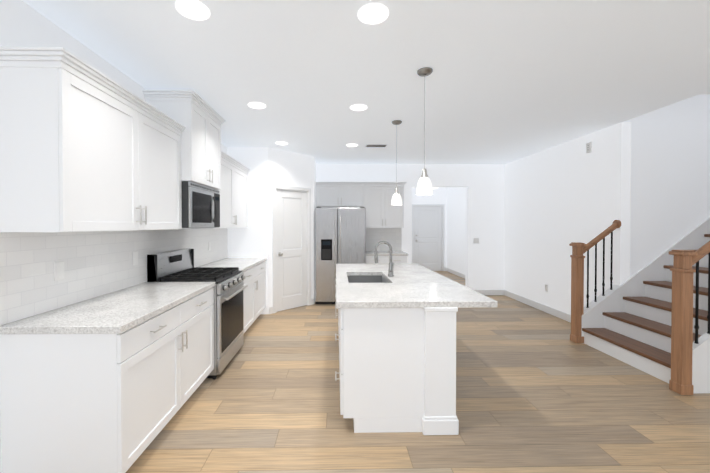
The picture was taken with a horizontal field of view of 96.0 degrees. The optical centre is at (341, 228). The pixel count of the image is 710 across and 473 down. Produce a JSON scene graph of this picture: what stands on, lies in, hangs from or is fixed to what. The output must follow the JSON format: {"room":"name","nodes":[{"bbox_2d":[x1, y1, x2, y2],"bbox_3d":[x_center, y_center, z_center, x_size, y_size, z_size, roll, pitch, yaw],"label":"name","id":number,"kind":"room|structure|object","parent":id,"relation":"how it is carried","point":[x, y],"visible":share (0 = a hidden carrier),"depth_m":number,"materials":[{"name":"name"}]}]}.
{"room":"kitchen","nodes":[
{"label":"kitchen","id":0,"kind":"room"},
{"bbox_2d":[0,0,226,472],"bbox_3d":[-1.846,0.067,2.109,0.120,2.690,8.990,0,1,-1],"label":"wall","id":1,"kind":"structure","parent":0,"point":[23,24],"depth_m":1.89,"materials":[{"name":"white paint"}]},
{"bbox_2d":[0,55,147,231],"bbox_3d":[-1.617,-0.427,2.001,0.330,0.883,0.698,0,1,-1],"label":"upper cabinet","id":2,"kind":"object","parent":1,"relation":"attached to","point":[85,146],"depth_m":1.68,"materials":[{"name":"white paint"}]},
{"bbox_2d":[0,228,227,324],"bbox_3d":[-1.800,0.240,3.395,0.015,0.483,3.477,0,1,-1],"label":"backsplash","id":3,"kind":"structure","parent":1,"relation":"attached to","point":[41,272],"depth_m":2.16,"materials":[{"name":"tile"}]},
{"bbox_2d":[148,111,182,229],"bbox_3d":[-1.627,-0.434,2.582,0.330,0.883,0.699,0,1,-1],"label":"upper cabinet","id":4,"kind":"object","parent":1,"relation":"attached to","point":[164,140],"depth_m":2.64,"materials":[{"name":"white paint"}]},
{"bbox_2d":[142,90,225,189],"bbox_3d":[-1.574,-0.855,3.311,0.462,0.812,0.846,0,1,-1],"label":"upper cabinet","id":5,"kind":"object","parent":1,"relation":"attached to","point":[197,116],"visible":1,"depth_m":3.04,"materials":[{"name":"white paint"}]},
{"bbox_2d":[181,181,219,227],"bbox_3d":[-1.577,-0.228,3.318,0.436,0.430,0.758,0,1,-1],"label":"microwave","id":6,"kind":"object","parent":5,"relation":"attached to","point":[200,206],"visible":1,"depth_m":3.14,"materials":[{"name":"grey metal"}]},
{"bbox_2d":[216,155,235,227],"bbox_3d":[-1.653,-0.451,4.084,0.330,0.883,0.774,0,1,-1],"label":"upper cabinet","id":7,"kind":"object","parent":1,"relation":"attached to","point":[234,196],"depth_m":4.20,"materials":[{"name":"white paint"}]},
{"bbox_2d":[236,167,247,226],"bbox_3d":[-1.664,-0.458,4.741,0.330,0.883,0.774,0,1,-1],"label":"upper cabinet","id":8,"kind":"object","parent":1,"relation":"attached to","point":[241,175],"depth_m":4.82,"materials":[{"name":"white paint"}]},
{"bbox_2d":[227,147,315,313],"bbox_3d":[-1.175,0.026,5.821,1.350,2.690,1.350,0,1,-1],"label":"wall","id":9,"kind":"structure","parent":0,"point":[268,167],"depth_m":5.14,"materials":[{"name":"white paint"}]},
{"bbox_2d":[272,184,311,312],"bbox_3d":[-0.853,0.323,5.496,0.804,2.102,0.157,-1,1,-44],"label":"pantry door","id":10,"kind":"structure","parent":9,"relation":"in","point":[291,235],"depth_m":5.48,"materials":[{"name":"white paint"}]},
{"bbox_2d":[22,0,709,163],"bbox_3d":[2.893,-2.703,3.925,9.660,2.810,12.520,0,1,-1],"label":"ceiling","id":11,"kind":"structure","parent":0,"point":[507,81],"depth_m":2.51,"materials":[{"name":"white paint"}]},
{"bbox_2d":[175,0,209,20],"bbox_3d":[-0.862,-1.270,1.856,0.184,0.010,0.184,0,1,-1],"label":"recessed light","id":12,"kind":"object","parent":11,"relation":"in","point":[194,10],"visible":1,"depth_m":1.84,"materials":[{"name":"white plastic"}]},
{"bbox_2d":[248,102,265,108],"bbox_3d":[-0.882,-1.286,3.335,0.184,0.010,0.184,0,1,-1],"label":"recessed light","id":13,"kind":"object","parent":11,"relation":"in","point":[256,105],"visible":1,"depth_m":3.32,"materials":[{"name":"white plastic"}]},
{"bbox_2d":[275,141,287,144],"bbox_3d":[-0.914,-1.304,4.865,0.184,0.010,0.184,0,1,-1],"label":"recessed light","id":14,"kind":"object","parent":11,"relation":"in","point":[281,143],"visible":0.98,"depth_m":4.86,"materials":[{"name":"white plastic"}]},
{"bbox_2d":[346,144,357,146],"bbox_3d":[0.165,-1.305,4.984,0.184,0.010,0.184,0,1,-1],"label":"recessed light","id":15,"kind":"object","parent":11,"relation":"in","point":[351,145],"visible":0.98,"depth_m":4.98,"materials":[{"name":"white plastic"}]},
{"bbox_2d":[350,104,366,110],"bbox_3d":[0.182,-1.287,3.394,0.184,0.010,0.184,0,1,-1],"label":"recessed light","id":16,"kind":"object","parent":11,"relation":"in","point":[358,107],"visible":1,"depth_m":3.38,"materials":[{"name":"white plastic"}]},
{"bbox_2d":[358,3,388,24],"bbox_3d":[0.188,-1.270,1.894,0.184,0.010,0.184,0,1,-1],"label":"recessed light","id":17,"kind":"object","parent":11,"relation":"in","point":[374,13],"visible":1,"depth_m":1.88,"materials":[{"name":"white plastic"}]},
{"bbox_2d":[365,144,387,146],"bbox_3d":[0.544,-1.305,5.010,0.340,0.010,0.170,0,1,-1],"label":"ceiling vent","id":18,"kind":"object","parent":11,"relation":"in","point":[375,145],"visible":0.98,"depth_m":4.97,"materials":[{"name":"grey metal"}]},
{"bbox_2d":[391,120,401,204],"bbox_3d":[0.669,-0.794,3.868,0.130,1.004,0.130,0,1,-1],"label":"pendant light","id":19,"kind":"object","parent":11,"relation":"hanging from","point":[396,199],"visible":1,"depth_m":3.84,"materials":[{"name":"white glass"}]},
{"bbox_2d":[416,67,432,194],"bbox_3d":[0.676,-0.783,2.598,0.130,0.999,0.130,0,1,-1],"label":"pendant light","id":20,"kind":"object","parent":11,"relation":"hanging from","point":[424,185],"visible":1,"depth_m":2.57,"materials":[{"name":"white glass"}]},
{"bbox_2d":[316,164,504,289],"bbox_3d":[0.807,0.017,6.590,5.340,2.690,0.120,0,1,-1],"label":"wall","id":21,"kind":"structure","parent":0,"point":[484,184],"depth_m":6.56,"materials":[{"name":"white paint"}]},
{"bbox_2d":[315,182,363,207],"bbox_3d":[-0.038,-0.673,6.319,0.932,0.475,0.372,0,1,-1],"label":"upper cabinet","id":22,"kind":"object","parent":21,"relation":"attached to","point":[339,194],"visible":1,"depth_m":6.18,"materials":[{"name":"white paint"}]},
{"bbox_2d":[366,228,401,250],"bbox_3d":[0.830,0.215,6.528,0.802,0.463,0.008,0,1,-1],"label":"backsplash","id":23,"kind":"structure","parent":21,"relation":"attached to","point":[393,236],"depth_m":6.52,"materials":[{"name":"tile"}]},
{"bbox_2d":[364,182,406,227],"bbox_3d":[0.843,-0.463,6.337,0.822,0.895,0.372,0,1,-1],"label":"upper cabinet","id":24,"kind":"object","parent":21,"relation":"attached to","point":[382,211],"visible":0.92,"depth_m":6.20,"materials":[{"name":"white paint"}]},
{"bbox_2d":[473,238,478,243],"bbox_3d":[2.768,0.242,6.561,0.116,0.116,0.008,0,1,-1],"label":"switch plate","id":25,"kind":"object","parent":21,"relation":"attached to","point":[475,240],"visible":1,"depth_m":6.56,"materials":[{"name":"white plastic"}]},
{"bbox_2d":[474,289,503,294],"bbox_3d":[2.964,1.305,6.575,0.733,0.115,0.013,0,1,-1],"label":"baseboard","id":26,"kind":"structure","parent":21,"relation":"attached to","point":[485,292],"depth_m":6.57,"materials":[{"name":"white paint"}]},
{"bbox_2d":[126,271,709,472],"bbox_3d":[2.893,1.421,3.971,9.660,0.060,12.520,0,1,-1],"label":"floor","id":27,"kind":"structure","parent":0,"point":[538,391],"depth_m":2.43,"materials":[{"name":"brown wood"}]},
{"bbox_2d":[0,302,187,472],"bbox_3d":[-1.473,0.976,2.019,0.620,0.876,0.698,0,1,-1],"label":"base cabinet","id":28,"kind":"object","parent":27,"relation":"on","point":[111,382],"depth_m":1.67,"materials":[{"name":"white paint"}]},
{"bbox_2d":[0,282,214,333],"bbox_3d":[-1.470,0.515,2.295,0.635,0.040,1.300,0,1,-1],"label":"countertop","id":29,"kind":"structure","parent":28,"relation":"on","point":[116,312],"depth_m":1.93,"materials":[{"name":"white stone"}]},
{"bbox_2d":[147,249,247,379],"bbox_3d":[-1.431,0.816,3.333,0.727,1.166,0.760,0,1,-1],"label":"range","id":30,"kind":"object","parent":27,"relation":"on","point":[229,287],"visible":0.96,"depth_m":3.17,"materials":[{"name":"silver metal"}]},
{"bbox_2d":[188,286,213,398],"bbox_3d":[-1.483,0.969,2.601,0.620,0.876,0.699,0,1,-1],"label":"base cabinet","id":31,"kind":"object","parent":27,"relation":"on","point":[200,308],"depth_m":2.66,"materials":[{"name":"white paint"}]},
{"bbox_2d":[243,266,257,332],"bbox_3d":[-1.508,0.953,4.102,0.620,0.876,0.774,0,1,-1],"label":"base cabinet","id":32,"kind":"object","parent":27,"relation":"on","point":[253,270],"depth_m":4.25,"materials":[{"name":"white paint"}]},
{"bbox_2d":[198,258,265,273],"bbox_3d":[-1.507,0.491,4.426,0.635,0.040,1.431,0,1,-1],"label":"countertop","id":33,"kind":"structure","parent":32,"relation":"on","point":[244,264],"depth_m":4.37,"materials":[{"name":"white stone"}]},
{"bbox_2d":[258,262,265,315],"bbox_3d":[-1.520,0.945,4.759,0.620,0.876,0.774,0,1,-1],"label":"base cabinet","id":34,"kind":"object","parent":27,"relation":"on","point":[261,265],"depth_m":4.87,"materials":[{"name":"white paint"}]},
{"bbox_2d":[315,207,365,303],"bbox_3d":[-0.024,0.481,6.096,0.910,1.772,0.810,0,1,-1],"label":"fridge","id":35,"kind":"object","parent":27,"relation":"on","point":[340,235],"visible":0.79,"depth_m":5.75,"materials":[{"name":"grey metal"}]},
{"bbox_2d":[366,251,408,263],"bbox_3d":[0.834,0.909,6.210,0.800,0.915,0.658,0,1,-1],"label":"base cabinet","id":36,"kind":"object","parent":27,"relation":"on","point":[399,257],"visible":0.31,"depth_m":5.92,"materials":[{"name":"white paint"}]},
{"bbox_2d":[335,273,462,434],"bbox_3d":[0.361,0.961,3.282,0.848,0.875,2.220,0,1,-1],"label":"kitchen island","id":37,"kind":"object","parent":27,"relation":"on","point":[397,344],"depth_m":2.21,"materials":[{"name":"white paint"}]},
{"bbox_2d":[336,265,434,272],"bbox_3d":[0.488,0.498,3.974,1.110,0.044,0.750,0,1,-1],"label":"island countertop","id":38,"kind":"structure","parent":37,"relation":"on","point":[339,268],"depth_m":3.77,"materials":[{"name":"white stone"}]},
{"bbox_2d":[335,273,450,280],"bbox_3d":[0.500,0.506,3.254,1.110,0.044,0.690,0,1,-1],"label":"island countertop","id":39,"kind":"structure","parent":37,"relation":"on","point":[339,276],"depth_m":3.19,"materials":[{"name":"white stone"}]},
{"bbox_2d":[375,241,394,276],"bbox_3d":[0.437,0.304,3.259,0.202,0.361,0.093,0,1,-1],"label":"faucet","id":40,"kind":"object","parent":39,"relation":"on","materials":[{"name":"silver metal"}]},
{"bbox_2d":[335,281,497,307],"bbox_3d":[0.512,0.514,2.547,1.110,0.044,0.725,0,1,-1],"label":"island countertop","id":41,"kind":"structure","parent":37,"relation":"on","point":[346,292],"depth_m":2.41,"materials":[{"name":"white stone"}]},
{"bbox_2d":[569,217,709,394],"bbox_3d":[5.231,-0.547,3.364,4.760,3.891,1.314,0,1,-1],"label":"stairs","id":42,"kind":"structure","parent":27,"relation":"on","point":[652,317],"depth_m":3.48,"materials":[{"name":"white paint"}]},
{"bbox_2d":[412,187,445,270],"bbox_3d":[2.338,-0.022,10.066,1.860,2.690,0.120,0,1,-1],"label":"wall","id":43,"kind":"structure","parent":0,"point":[438,196],"depth_m":10.00,"materials":[{"name":"white paint"}]},
{"bbox_2d":[412,204,444,270],"bbox_3d":[2.713,0.272,10.048,1.034,2.102,0.177,0,1,-1],"label":"front door","id":44,"kind":"structure","parent":43,"relation":"in","point":[428,229],"depth_m":10.03,"materials":[{"name":"white paint"}]},
{"bbox_2d":[445,122,630,314],"bbox_3d":[3.395,0.012,7.022,0.150,2.690,6.245,0,1,-1],"label":"wall","id":45,"kind":"structure","parent":0,"point":[560,198],"depth_m":4.94,"materials":[{"name":"white paint"}]},
{"bbox_2d":[445,267,464,278],"bbox_3d":[3.314,1.284,8.373,0.027,0.115,3.330,0,1,-1],"label":"baseboard","id":46,"kind":"structure","parent":45,"relation":"attached to","point":[459,274],"depth_m":9.25,"materials":[{"name":"white paint"}]},
{"bbox_2d":[504,290,570,322],"bbox_3d":[3.371,1.319,5.298,0.017,0.115,2.580,0,1,-1],"label":"baseboard","id":47,"kind":"structure","parent":45,"relation":"attached to","point":[550,310],"depth_m":5.40,"materials":[{"name":"white paint"}]},
{"bbox_2d":[586,142,591,152],"bbox_3d":[3.383,-1.113,4.371,0.023,0.140,0.090,0,1,-1],"label":"sensor","id":48,"kind":"object","parent":45,"relation":"attached to","point":[588,147],"visible":0.96,"depth_m":4.36,"materials":[{"name":"white plastic"}]},
{"bbox_2d":[630,94,709,276],"bbox_3d":[5.562,-1.309,3.981,4.080,5.400,0.120,0,1,-1],"label":"wall","id":49,"kind":"structure","parent":0,"point":[670,180],"depth_m":3.90,"materials":[{"name":"white paint"}]}
]}

